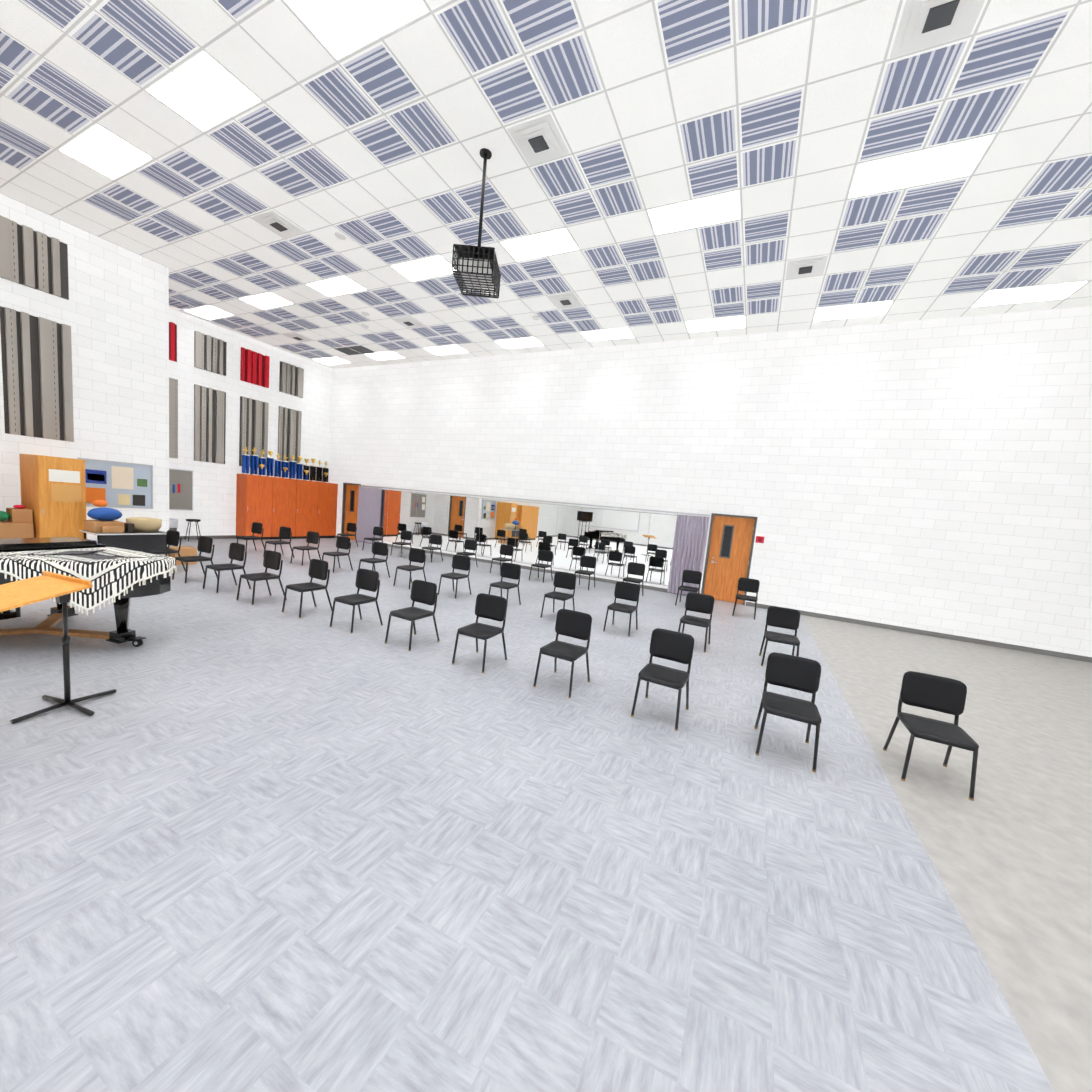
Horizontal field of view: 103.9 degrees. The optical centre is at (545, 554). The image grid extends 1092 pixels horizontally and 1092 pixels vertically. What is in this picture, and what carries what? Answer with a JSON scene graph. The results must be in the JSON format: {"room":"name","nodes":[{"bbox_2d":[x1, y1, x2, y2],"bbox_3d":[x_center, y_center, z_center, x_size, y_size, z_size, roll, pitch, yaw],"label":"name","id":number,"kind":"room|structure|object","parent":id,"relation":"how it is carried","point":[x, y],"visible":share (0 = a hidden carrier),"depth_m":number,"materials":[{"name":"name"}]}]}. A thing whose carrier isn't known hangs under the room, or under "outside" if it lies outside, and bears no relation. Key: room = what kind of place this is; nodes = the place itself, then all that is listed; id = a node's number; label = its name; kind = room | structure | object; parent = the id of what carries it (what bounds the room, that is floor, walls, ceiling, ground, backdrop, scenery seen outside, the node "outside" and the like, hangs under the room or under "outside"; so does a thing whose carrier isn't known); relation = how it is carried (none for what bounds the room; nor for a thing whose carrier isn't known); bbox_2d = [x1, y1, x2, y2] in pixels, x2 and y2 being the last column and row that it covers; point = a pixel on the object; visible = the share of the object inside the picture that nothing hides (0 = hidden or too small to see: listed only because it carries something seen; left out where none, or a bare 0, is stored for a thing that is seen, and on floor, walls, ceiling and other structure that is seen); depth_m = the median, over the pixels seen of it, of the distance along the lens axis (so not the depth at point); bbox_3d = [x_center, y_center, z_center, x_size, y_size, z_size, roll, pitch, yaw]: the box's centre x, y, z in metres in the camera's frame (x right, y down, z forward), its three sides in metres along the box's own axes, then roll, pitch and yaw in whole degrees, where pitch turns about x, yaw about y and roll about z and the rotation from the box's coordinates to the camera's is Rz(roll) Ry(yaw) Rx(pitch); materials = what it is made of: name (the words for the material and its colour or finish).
{"room":"school music room","nodes":[
{"label":"school music room","id":0,"kind":"room"},
{"bbox_2d":[0,193,168,546],"bbox_3d":[-12.519,-3.090,5.561,3.010,6.470,11.110,8,7,25],"label":"wall block","id":1,"kind":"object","parent":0,"point":[113,311],"visible":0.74,"depth_m":8.86,"materials":[{"name":"white brick"}]},
{"bbox_2d":[78,458,152,508],"bbox_3d":[-9.280,-1.513,9.256,0.022,0.990,1.200,8,7,25],"label":"bulletin board","id":2,"kind":"object","parent":1,"relation":"attached to","point":[114,484],"visible":0.85,"depth_m":9.27,"materials":[{"name":"blue fabric"}]},
{"bbox_2d":[0,215,303,470],"bbox_3d":[-10.966,-4.224,8.126,2.893,3.710,15.220,8,7,25],"label":"panels","id":3,"kind":"object","parent":1,"relation":"attached to","point":[36,352],"visible":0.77,"depth_m":8.25,"materials":[{"name":"grey fabric"}]},
{"bbox_2d":[169,308,332,535],"bbox_3d":[-9.961,-3.764,13.978,0.200,6.470,6.310,8,7,25],"label":"wall","id":4,"kind":"structure","parent":0,"point":[214,506],"depth_m":13.55,"materials":[{"name":"white brick"}]},
{"bbox_2d":[169,468,192,510],"bbox_3d":[-10.870,-1.891,12.383,0.022,1.195,1.060,8,7,25],"label":"cork board","id":5,"kind":"object","parent":4,"relation":"attached to","point":[180,489],"visible":0.44,"depth_m":12.59,"materials":[{"name":"grey fabric"}]},
{"bbox_2d":[0,538,1091,1091],"bbox_3d":[-2.761,1.178,4.695,21.910,0.001,17.620,8,7,25],"label":"floor","id":6,"kind":"structure","parent":0,"point":[262,844],"depth_m":2.39,"materials":[{"name":"carpet"}]},
{"bbox_2d":[0,505,33,538],"bbox_3d":[-9.658,-0.345,7.659,0.500,1.112,0.530,8,7,25],"label":"storage boxes","id":7,"kind":"object","parent":6,"relation":"on","point":[18,523],"visible":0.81,"depth_m":7.63,"materials":[{"name":"brown cardboard"}]},
{"bbox_2d":[19,454,86,538],"bbox_3d":[-9.402,-0.841,8.171,0.899,2.030,0.610,8,7,25],"label":"tall cabinet","id":8,"kind":"object","parent":6,"relation":"on","point":[53,493],"visible":0.81,"depth_m":7.90,"materials":[{"name":"brown wood"}]},
{"bbox_2d":[0,571,115,723],"bbox_3d":[-3.825,0.698,3.273,0.663,1.053,0.787,8,7,25],"label":"music stand","id":9,"kind":"object","parent":6,"relation":"on","point":[46,585],"visible":0.98,"depth_m":3.27,"materials":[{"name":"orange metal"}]},
{"bbox_2d":[0,537,176,646],"bbox_3d":[-5.609,0.396,4.529,2.691,1.060,1.588,7,6,15],"label":"piano","id":10,"kind":"object","parent":6,"relation":"on","point":[120,577],"visible":0.94,"depth_m":4.49,"materials":[{"name":"black paint"}]},
{"bbox_2d":[0,546,176,615],"bbox_3d":[-4.883,0.299,4.312,1.208,0.532,1.588,7,6,15],"label":"throw","id":11,"kind":"object","parent":10,"relation":"on","point":[119,575],"depth_m":4.33,"materials":[{"name":"multicoloured fabric"}]},
{"bbox_2d":[79,530,166,555],"bbox_3d":[-8.359,-0.112,8.527,0.700,0.702,1.140,8,7,25],"label":"table","id":12,"kind":"object","parent":6,"relation":"on","point":[137,541],"visible":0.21,"depth_m":8.37,"materials":[{"name":"grey wood"}]},
{"bbox_2d":[84,500,161,532],"bbox_3d":[-8.292,-0.756,8.445,0.576,0.600,1.097,8,7,25],"label":"clutter","id":13,"kind":"object","parent":12,"relation":"on","point":[105,518],"visible":1,"depth_m":8.16,"materials":[{"name":"brown cardboard"}]},
{"bbox_2d":[143,530,185,571],"bbox_3d":[-7.499,-0.066,8.375,0.460,0.802,0.554,8,7,24],"label":"chair","id":14,"kind":"object","parent":6,"relation":"on","point":[172,537],"visible":0.83,"depth_m":8.44,"materials":[{"name":"black plastic"}]},
{"bbox_2d":[169,518,178,530],"bbox_3d":[-10.784,-0.702,12.182,0.460,0.640,0.460,8,7,25],"label":"trash bin","id":15,"kind":"object","parent":6,"relation":"on","point":[173,524],"visible":0.27,"depth_m":12.12,"materials":[{"name":"grey plastic"}]},
{"bbox_2d":[167,546,196,564],"bbox_3d":[-7.950,0.020,9.306,0.400,0.350,0.400,8,7,25],"label":"box","id":16,"kind":"object","parent":6,"relation":"on","point":[187,551],"visible":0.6,"depth_m":9.21,"materials":[{"name":"brown cardboard"}]},
{"bbox_2d":[185,519,200,540],"bbox_3d":[-10.467,-0.724,12.672,0.334,0.642,0.334,10,8,36],"label":"stool","id":17,"kind":"object","parent":6,"relation":"on","point":[194,520],"visible":0.9,"depth_m":12.62,"materials":[{"name":"black plastic"}]},
{"bbox_2d":[172,536,217,582],"bbox_3d":[-6.498,0.076,7.927,0.460,0.802,0.554,8,7,24],"label":"chair","id":18,"kind":"object","parent":6,"relation":"on","point":[204,544],"visible":0.98,"depth_m":7.98,"materials":[{"name":"black plastic"}]},
{"bbox_2d":[202,543,250,592],"bbox_3d":[-5.569,0.211,7.469,0.460,0.802,0.554,8,7,25],"label":"chair","id":19,"kind":"object","parent":6,"relation":"on","point":[236,551],"visible":1,"depth_m":7.52,"materials":[{"name":"black plastic"}]},
{"bbox_2d":[237,522,265,551],"bbox_3d":[-8.021,-0.466,11.623,0.460,0.802,0.554,8,7,24],"label":"chair","id":20,"kind":"object","parent":6,"relation":"on","point":[257,528],"visible":1,"depth_m":11.69,"materials":[{"name":"black plastic"}]},
{"bbox_2d":[236,474,271,539],"bbox_3d":[-9.725,-1.575,14.248,0.544,2.120,0.835,8,7,25],"label":"tall cabinet","id":21,"kind":"object","parent":6,"relation":"on","point":[253,492],"depth_m":13.98,"materials":[{"name":"brown wood"}]},
{"bbox_2d":[236,550,286,604],"bbox_3d":[-4.627,0.353,6.972,0.460,0.802,0.554,8,7,26],"label":"chair","id":22,"kind":"object","parent":6,"relation":"on","point":[272,560],"visible":1,"depth_m":7.02,"materials":[{"name":"black plastic"}]},
{"bbox_2d":[263,527,294,557],"bbox_3d":[-6.965,-0.317,11.156,0.460,0.802,0.554,8,7,24],"label":"chair","id":23,"kind":"object","parent":6,"relation":"on","point":[285,532],"visible":1,"depth_m":11.22,"materials":[{"name":"black plastic"}]},
{"bbox_2d":[272,478,295,537],"bbox_3d":[-9.359,-1.622,14.998,0.544,2.120,0.836,8,7,25],"label":"tall cabinet","id":24,"kind":"object","parent":6,"relation":"on","point":[283,489],"depth_m":14.83,"materials":[{"name":"brown wood"}]},
{"bbox_2d":[290,531,320,565],"bbox_3d":[-5.945,-0.165,10.620,0.460,0.802,0.554,8,7,25],"label":"chair","id":25,"kind":"object","parent":6,"relation":"on","point":[313,537],"visible":0.96,"depth_m":10.68,"materials":[{"name":"black plastic"}]},
{"bbox_2d":[282,559,331,617],"bbox_3d":[-3.634,0.492,6.545,0.460,0.802,0.554,9,7,28],"label":"chair","id":26,"kind":"object","parent":6,"relation":"on","point":[319,569],"visible":0.96,"depth_m":6.59,"materials":[{"name":"black plastic"}]},
{"bbox_2d":[296,480,319,537],"bbox_3d":[-8.993,-1.669,15.748,0.544,2.120,0.836,8,7,25],"label":"tall cabinet","id":27,"kind":"object","parent":6,"relation":"on","point":[299,508],"depth_m":15.62,"materials":[{"name":"brown wood"}]},
{"bbox_2d":[316,482,337,537],"bbox_3d":[-8.627,-1.716,16.498,0.544,2.120,0.835,8,7,25],"label":"tall cabinet","id":28,"kind":"object","parent":6,"relation":"on","point":[326,520],"depth_m":16.38,"materials":[{"name":"brown wood"}]},
{"bbox_2d":[241,447,328,482],"bbox_3d":[-9.026,-3.136,15.117,0.369,0.912,3.052,8,7,25],"label":"trophies","id":29,"kind":"object","parent":28,"relation":"on","point":[292,469],"visible":1,"depth_m":14.96,"materials":[{"name":"blue metal"}]},
{"bbox_2d":[322,536,352,572],"bbox_3d":[-4.950,-0.020,10.139,0.460,0.802,0.554,8,7,24],"label":"chair","id":30,"kind":"object","parent":6,"relation":"on","point":[342,542],"visible":0.98,"depth_m":10.21,"materials":[{"name":"black plastic"}]},
{"bbox_2d":[336,523,357,546],"bbox_3d":[-6.813,-0.682,14.656,0.460,0.802,0.554,8,7,25],"label":"chair","id":31,"kind":"object","parent":6,"relation":"on","point":[351,527],"visible":0.94,"depth_m":14.72,"materials":[{"name":"black plastic"}]},
{"bbox_2d":[329,568,382,633],"bbox_3d":[-2.679,0.630,6.086,0.460,0.802,0.554,8,7,25],"label":"chair","id":32,"kind":"object","parent":6,"relation":"on","point":[368,579],"visible":1,"depth_m":6.14,"materials":[{"name":"black plastic"}]},
{"bbox_2d":[362,526,383,551],"bbox_3d":[-5.676,-0.518,14.113,0.460,0.802,0.554,8,7,25],"label":"chair","id":33,"kind":"object","parent":6,"relation":"on","point":[378,531],"visible":0.94,"depth_m":14.17,"materials":[{"name":"black plastic"}]},
{"bbox_2d":[358,542,389,577],"bbox_3d":[-3.881,0.130,9.673,0.460,0.802,0.554,8,7,23],"label":"chair","id":34,"kind":"object","parent":6,"relation":"on","point":[381,548],"visible":0.96,"depth_m":9.75,"materials":[{"name":"black plastic"}]},
{"bbox_2d":[390,530,411,556],"bbox_3d":[-4.558,-0.354,13.560,0.460,0.802,0.554,8,7,23],"label":"chair","id":35,"kind":"object","parent":6,"relation":"on","point":[406,535],"visible":0.98,"depth_m":13.62,"materials":[{"name":"black plastic"}]},
{"bbox_2d":[393,548,425,588],"bbox_3d":[-2.878,0.280,9.143,0.460,0.802,0.554,8,7,25],"label":"chair","id":36,"kind":"object","parent":6,"relation":"on","point":[417,555],"visible":0.96,"depth_m":9.20,"materials":[{"name":"black plastic"}]},
{"bbox_2d":[385,580,439,650],"bbox_3d":[-1.733,0.768,5.626,0.460,0.802,0.554,8,7,27],"label":"chair","id":37,"kind":"object","parent":6,"relation":"on","point":[423,592],"visible":1,"depth_m":5.67,"materials":[{"name":"black plastic"}]},
{"bbox_2d":[422,534,442,562],"bbox_3d":[-3.469,-0.196,13.034,0.460,0.802,0.554,8,7,24],"label":"chair","id":38,"kind":"object","parent":6,"relation":"on","point":[436,539],"visible":1,"depth_m":13.11,"materials":[{"name":"black plastic"}]},
{"bbox_2d":[438,555,470,598],"bbox_3d":[-1.830,0.427,8.687,0.460,0.802,0.554,8,7,23],"label":"chair","id":39,"kind":"object","parent":6,"relation":"on","point":[460,562],"visible":1,"depth_m":8.76,"materials":[{"name":"black plastic"}]},
{"bbox_2d":[456,539,477,567],"bbox_3d":[-2.306,-0.026,12.466,0.460,0.802,0.554,8,7,25],"label":"chair","id":40,"kind":"object","parent":6,"relation":"on","point":[469,544],"visible":0.96,"depth_m":12.55,"materials":[{"name":"black plastic"}]},
{"bbox_2d":[452,593,506,672],"bbox_3d":[-0.765,0.909,5.152,0.460,0.802,0.554,8,7,24],"label":"chair","id":41,"kind":"object","parent":6,"relation":"on","point":[490,606],"visible":0.98,"depth_m":5.21,"materials":[{"name":"black plastic"}]},
{"bbox_2d":[490,544,512,572],"bbox_3d":[-1.206,0.133,11.942,0.460,0.802,0.554,9,7,28],"label":"chair","id":42,"kind":"object","parent":6,"relation":"on","point":[506,549],"visible":0.9,"depth_m":12.01,"materials":[{"name":"black plastic"}]},
{"bbox_2d":[488,562,520,606],"bbox_3d":[-0.775,0.580,8.185,0.460,0.802,0.554,8,7,25],"label":"chair","id":43,"kind":"object","parent":6,"relation":"on","point":[511,570],"visible":0.94,"depth_m":8.26,"materials":[{"name":"black plastic"}]},
{"bbox_2d":[529,550,552,582],"bbox_3d":[-0.102,0.293,11.405,0.460,0.802,0.554,8,7,26],"label":"chair","id":44,"kind":"object","parent":6,"relation":"on","point":[545,555],"visible":1,"depth_m":11.47,"materials":[{"name":"black plastic"}]},
{"bbox_2d":[540,571,575,617],"bbox_3d":[0.253,0.732,7.656,0.460,0.802,0.554,8,7,26],"label":"chair","id":45,"kind":"object","parent":6,"relation":"on","point":[565,580],"visible":0.96,"depth_m":7.72,"materials":[{"name":"black plastic"}]},
{"bbox_2d":[533,609,591,697],"bbox_3d":[0.217,1.048,4.716,0.460,0.802,0.554,8,7,27],"label":"chair","id":46,"kind":"object","parent":6,"relation":"on","point":[574,624],"visible":1,"depth_m":4.77,"materials":[{"name":"black plastic"}]},
{"bbox_2d":[575,555,596,589],"bbox_3d":[1.006,0.451,10.903,0.460,0.802,0.554,8,7,23],"label":"chair","id":47,"kind":"object","parent":6,"relation":"on","point":[588,561],"visible":0.96,"depth_m":10.99,"materials":[{"name":"black plastic"}]},
{"bbox_2d":[603,581,639,636],"bbox_3d":[1.294,0.883,7.154,0.460,0.802,0.554,8,7,25],"label":"chair","id":48,"kind":"object","parent":6,"relation":"on","point":[627,591],"visible":1,"depth_m":7.22,"materials":[{"name":"black plastic"}]},
{"bbox_2d":[623,562,644,595],"bbox_3d":[2.125,0.614,10.355,0.460,0.802,0.554,8,7,24],"label":"chair","id":49,"kind":"object","parent":6,"relation":"on","point":[633,568],"visible":0.94,"depth_m":10.44,"materials":[{"name":"black plastic"}]},
{"bbox_2d":[631,628,693,730],"bbox_3d":[1.184,1.189,4.242,0.460,0.802,0.554,9,7,28],"label":"chair","id":50,"kind":"object","parent":6,"relation":"on","point":[671,645],"visible":1,"depth_m":4.29,"materials":[{"name":"black plastic"}]},
{"bbox_2d":[675,570,701,605],"bbox_3d":[3.296,0.781,9.814,0.460,0.802,0.554,9,7,28],"label":"chair","id":51,"kind":"object","parent":6,"relation":"on","point":[691,576],"visible":0.94,"depth_m":9.89,"materials":[{"name":"black plastic"}]},
{"bbox_2d":[678,592,713,652],"bbox_3d":[2.352,1.032,6.691,0.460,0.802,0.554,8,7,27],"label":"chair","id":52,"kind":"object","parent":6,"relation":"on","point":[699,602],"visible":0.98,"depth_m":6.76,"materials":[{"name":"black plastic"}]},
{"bbox_2d":[732,577,759,619],"bbox_3d":[4.373,0.936,9.308,0.460,0.802,0.554,8,7,26],"label":"chair","id":53,"kind":"object","parent":6,"relation":"on","point":[748,585],"visible":1,"depth_m":9.37,"materials":[{"name":"black plastic"}]},
{"bbox_2d":[759,606,799,665],"bbox_3d":[3.383,1.187,6.140,0.460,0.802,0.554,8,7,23],"label":"chair","id":54,"kind":"object","parent":6,"relation":"on","point":[785,618],"visible":0.94,"depth_m":6.22,"materials":[{"name":"black plastic"}]},
{"bbox_2d":[754,652,821,771],"bbox_3d":[2.148,1.330,3.766,0.460,0.802,0.554,8,7,25],"label":"chair","id":55,"kind":"object","parent":6,"relation":"on","point":[803,674],"visible":1,"depth_m":3.82,"materials":[{"name":"black plastic"}]},
{"bbox_2d":[883,671,978,800],"bbox_3d":[3.244,1.452,3.576,0.460,0.802,0.554,8,7,25],"label":"chair","id":56,"kind":"object","parent":6,"relation":"on","point":[935,692],"visible":1,"depth_m":3.63,"materials":[{"name":"black plastic"}]},
{"bbox_2d":[0,0,1091,368],"bbox_3d":[-2.210,-5.221,3.911,21.910,0.001,17.420,8,7,25],"label":"ceiling","id":57,"kind":"structure","parent":0,"point":[830,58],"depth_m":5.72,"materials":[{"name":"tile"}]},
{"bbox_2d":[60,125,151,178],"bbox_3d":[-6.453,-5.866,6.260,1.239,0.005,0.582,8,7,25],"label":"recessed light","id":58,"kind":"object","parent":57,"relation":"in","point":[99,149],"depth_m":6.24,"materials":[{"name":"white plastic"}]},
{"bbox_2d":[148,53,259,130],"bbox_3d":[-4.128,-5.529,5.146,1.240,0.005,0.582,8,7,25],"label":"recessed light","id":59,"kind":"object","parent":57,"relation":"in","point":[202,92],"depth_m":5.12,"materials":[{"name":"white plastic"}]},
{"bbox_2d":[241,293,292,308],"bbox_3d":[-7.089,-6.420,10.828,1.233,0.005,0.581,8,7,25],"label":"recessed light","id":60,"kind":"object","parent":57,"relation":"in","point":[267,300],"depth_m":10.82,"materials":[{"name":"white plastic"}]},
{"bbox_2d":[252,210,304,237],"bbox_3d":[-4.694,-5.816,7.500,0.593,0.047,0.586,8,7,25],"label":"ceiling vent","id":61,"kind":"object","parent":57,"relation":"in","point":[272,220],"depth_m":7.52,"materials":[{"name":"white metal"}]},
{"bbox_2d":[307,276,365,296],"bbox_3d":[-4.766,-6.084,9.715,1.236,0.005,0.581,8,7,25],"label":"recessed light","id":62,"kind":"object","parent":57,"relation":"in","point":[341,285],"depth_m":9.70,"materials":[{"name":"white plastic"}]},
{"bbox_2d":[285,0,426,58],"bbox_3d":[-1.799,-5.193,4.041,1.239,0.005,0.564,8,7,25],"label":"recessed light","id":63,"kind":"object","parent":57,"relation":"in","point":[343,26],"depth_m":4.15,"materials":[{"name":"white plastic"}]},
{"bbox_2d":[391,256,454,280],"bbox_3d":[-2.442,-5.747,8.602,1.237,0.005,0.581,8,7,25],"label":"recessed light","id":64,"kind":"object","parent":57,"relation":"in","point":[436,266],"depth_m":8.59,"materials":[{"name":"white plastic"}]},
{"bbox_2d":[452,148,500,297],"bbox_3d":[-0.867,-4.457,5.697,0.536,1.647,0.616,5,6,1],"label":"projector","id":65,"kind":"object","parent":57,"relation":"hanging from","point":[478,266],"visible":1,"depth_m":5.62,"materials":[{"name":"black metal"}]},
{"bbox_2d":[507,113,568,164],"bbox_3d":[-0.087,-5.149,5.294,0.580,0.047,0.587,8,7,25],"label":"ceiling vent","id":66,"kind":"object","parent":57,"relation":"in","point":[539,139],"depth_m":5.29,"materials":[{"name":"white metal"}]},
{"bbox_2d":[501,229,577,260],"bbox_3d":[-0.116,-5.410,7.489,1.238,0.005,0.581,8,7,25],"label":"recessed light","id":67,"kind":"object","parent":57,"relation":"in","point":[559,241],"depth_m":7.47,"materials":[{"name":"white plastic"}]},
{"bbox_2d":[0,0,1091,358],"bbox_3d":[-2.666,-5.242,3.736,20.730,0.001,15.980,8,7,25],"label":"ceiling panels","id":68,"kind":"structure","parent":57,"relation":"attached to","point":[480,34],"depth_m":5.54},
{"bbox_2d":[548,292,582,308],"bbox_3d":[0.435,-5.531,9.270,0.585,0.047,0.591,8,7,25],"label":"ceiling vent","id":69,"kind":"object","parent":57,"relation":"in","point":[566,300],"depth_m":9.30,"materials":[{"name":"white metal"}]},
{"bbox_2d":[581,328,632,340],"bbox_3d":[1.570,-5.628,10.945,1.238,0.005,0.581,8,7,25],"label":"recessed light","id":70,"kind":"object","parent":57,"relation":"in","point":[623,332],"depth_m":10.93,"materials":[{"name":"white plastic"}]},
{"bbox_2d":[648,191,739,234],"bbox_3d":[2.208,-5.074,6.375,1.239,0.005,0.581,8,7,25],"label":"recessed light","id":71,"kind":"object","parent":57,"relation":"in","point":[725,207],"depth_m":6.35,"materials":[{"name":"white plastic"}]},
{"bbox_2d":[686,316,744,331],"bbox_3d":[3.897,-5.291,9.831,1.236,0.005,0.579,8,7,25],"label":"recessed light","id":72,"kind":"object","parent":57,"relation":"in","point":[733,322],"depth_m":9.82,"materials":[{"name":"white plastic"}]},
{"bbox_2d":[786,255,827,278],"bbox_3d":[4.468,-4.947,7.338,0.576,0.047,0.596,8,7,25],"label":"ceiling vent","id":73,"kind":"object","parent":57,"relation":"in","point":[814,266],"depth_m":7.35,"materials":[{"name":"white metal"}]},
{"bbox_2d":[814,301,891,320],"bbox_3d":[6.222,-4.955,8.718,1.237,0.005,0.578,8,7,25],"label":"recessed light","id":74,"kind":"object","parent":57,"relation":"in","point":[873,309],"depth_m":8.70,"materials":[{"name":"white plastic"}]},
{"bbox_2d":[849,136,992,197],"bbox_3d":[4.534,-4.737,5.261,1.239,0.005,0.581,8,7,25],"label":"recessed light","id":75,"kind":"object","parent":57,"relation":"in","point":[956,160],"depth_m":5.23,"materials":[{"name":"white plastic"}]},
{"bbox_2d":[890,0,984,57],"bbox_3d":[3.392,-4.651,3.680,0.578,0.047,0.493,8,7,25],"label":"ceiling vent","id":76,"kind":"object","parent":57,"relation":"in","point":[922,26],"depth_m":3.73,"materials":[{"name":"white metal"}]},
{"bbox_2d":[973,282,1085,306],"bbox_3d":[8.550,-4.617,7.602,1.229,0.005,0.580,8,7,25],"label":"recessed light","id":77,"kind":"object","parent":57,"relation":"in","point":[1052,292],"depth_m":7.58,"materials":[{"name":"white plastic"}]},
{"bbox_2d":[329,306,1091,656],"bbox_3d":[1.351,-2.517,12.163,22.310,6.470,0.200,8,7,25],"label":"wall","id":78,"kind":"structure","parent":0,"point":[929,474],"depth_m":9.65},
{"bbox_2d":[341,483,360,539],"bbox_3d":[-7.487,-1.644,16.493,0.956,2.188,0.139,8,7,25],"label":"door","id":79,"kind":"structure","parent":78,"relation":"attached to","point":[350,503],"depth_m":16.56,"materials":[{"name":"brown wood"}]},
{"bbox_2d":[380,489,676,585],"bbox_3d":[-1.534,-0.799,13.558,12.220,1.890,0.012,8,7,25],"label":"mirror","id":80,"kind":"object","parent":78,"relation":"attached to","point":[492,526],"visible":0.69,"depth_m":12.92,"materials":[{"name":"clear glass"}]},
{"bbox_2d":[359,485,709,515],"bbox_3d":[-1.437,-1.775,13.394,12.440,0.055,0.114,8,7,25],"label":"rail","id":81,"kind":"object","parent":78,"relation":"attached to","point":[694,514],"visible":1,"depth_m":12.57,"materials":[{"name":"silver metal"}]},
{"bbox_2d":[356,487,381,542],"bbox_3d":[-6.589,-1.457,15.887,1.173,2.043,0.110,8,7,25],"label":"curtain","id":82,"kind":"object","parent":81,"relation":"hanging from","point":[369,512],"visible":0.9,"depth_m":15.88,"materials":[{"name":"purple fabric"}]},
{"bbox_2d":[667,514,708,594],"bbox_3d":[3.646,0.025,10.985,0.798,2.043,0.114,8,7,25],"label":"curtain","id":83,"kind":"object","parent":81,"relation":"hanging from","point":[689,544],"visible":0.85,"depth_m":10.97,"materials":[{"name":"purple fabric"}]},
{"bbox_2d":[139,535,1091,662],"bbox_3d":[-2.801,1.134,4.599,21.910,0.100,17.420,8,7,25],"label":"baseboard","id":84,"kind":"structure","parent":78,"relation":"attached to","point":[975,641],"depth_m":9.49,"materials":[{"name":"grey"}]},
{"bbox_2d":[701,513,757,604],"bbox_3d":[4.573,0.102,10.716,1.046,2.188,0.139,8,7,25],"label":"door","id":85,"kind":"structure","parent":78,"relation":"attached to","point":[728,553],"depth_m":10.74,"materials":[{"name":"brown wood"}]},
{"bbox_2d":[756,536,763,542],"bbox_3d":[5.170,-0.361,10.318,0.180,0.160,0.007,8,7,25],"label":"sign","id":86,"kind":"object","parent":78,"relation":"attached to","point":[759,539],"visible":1,"depth_m":10.32,"materials":[{"name":"red plastic"}]}
]}

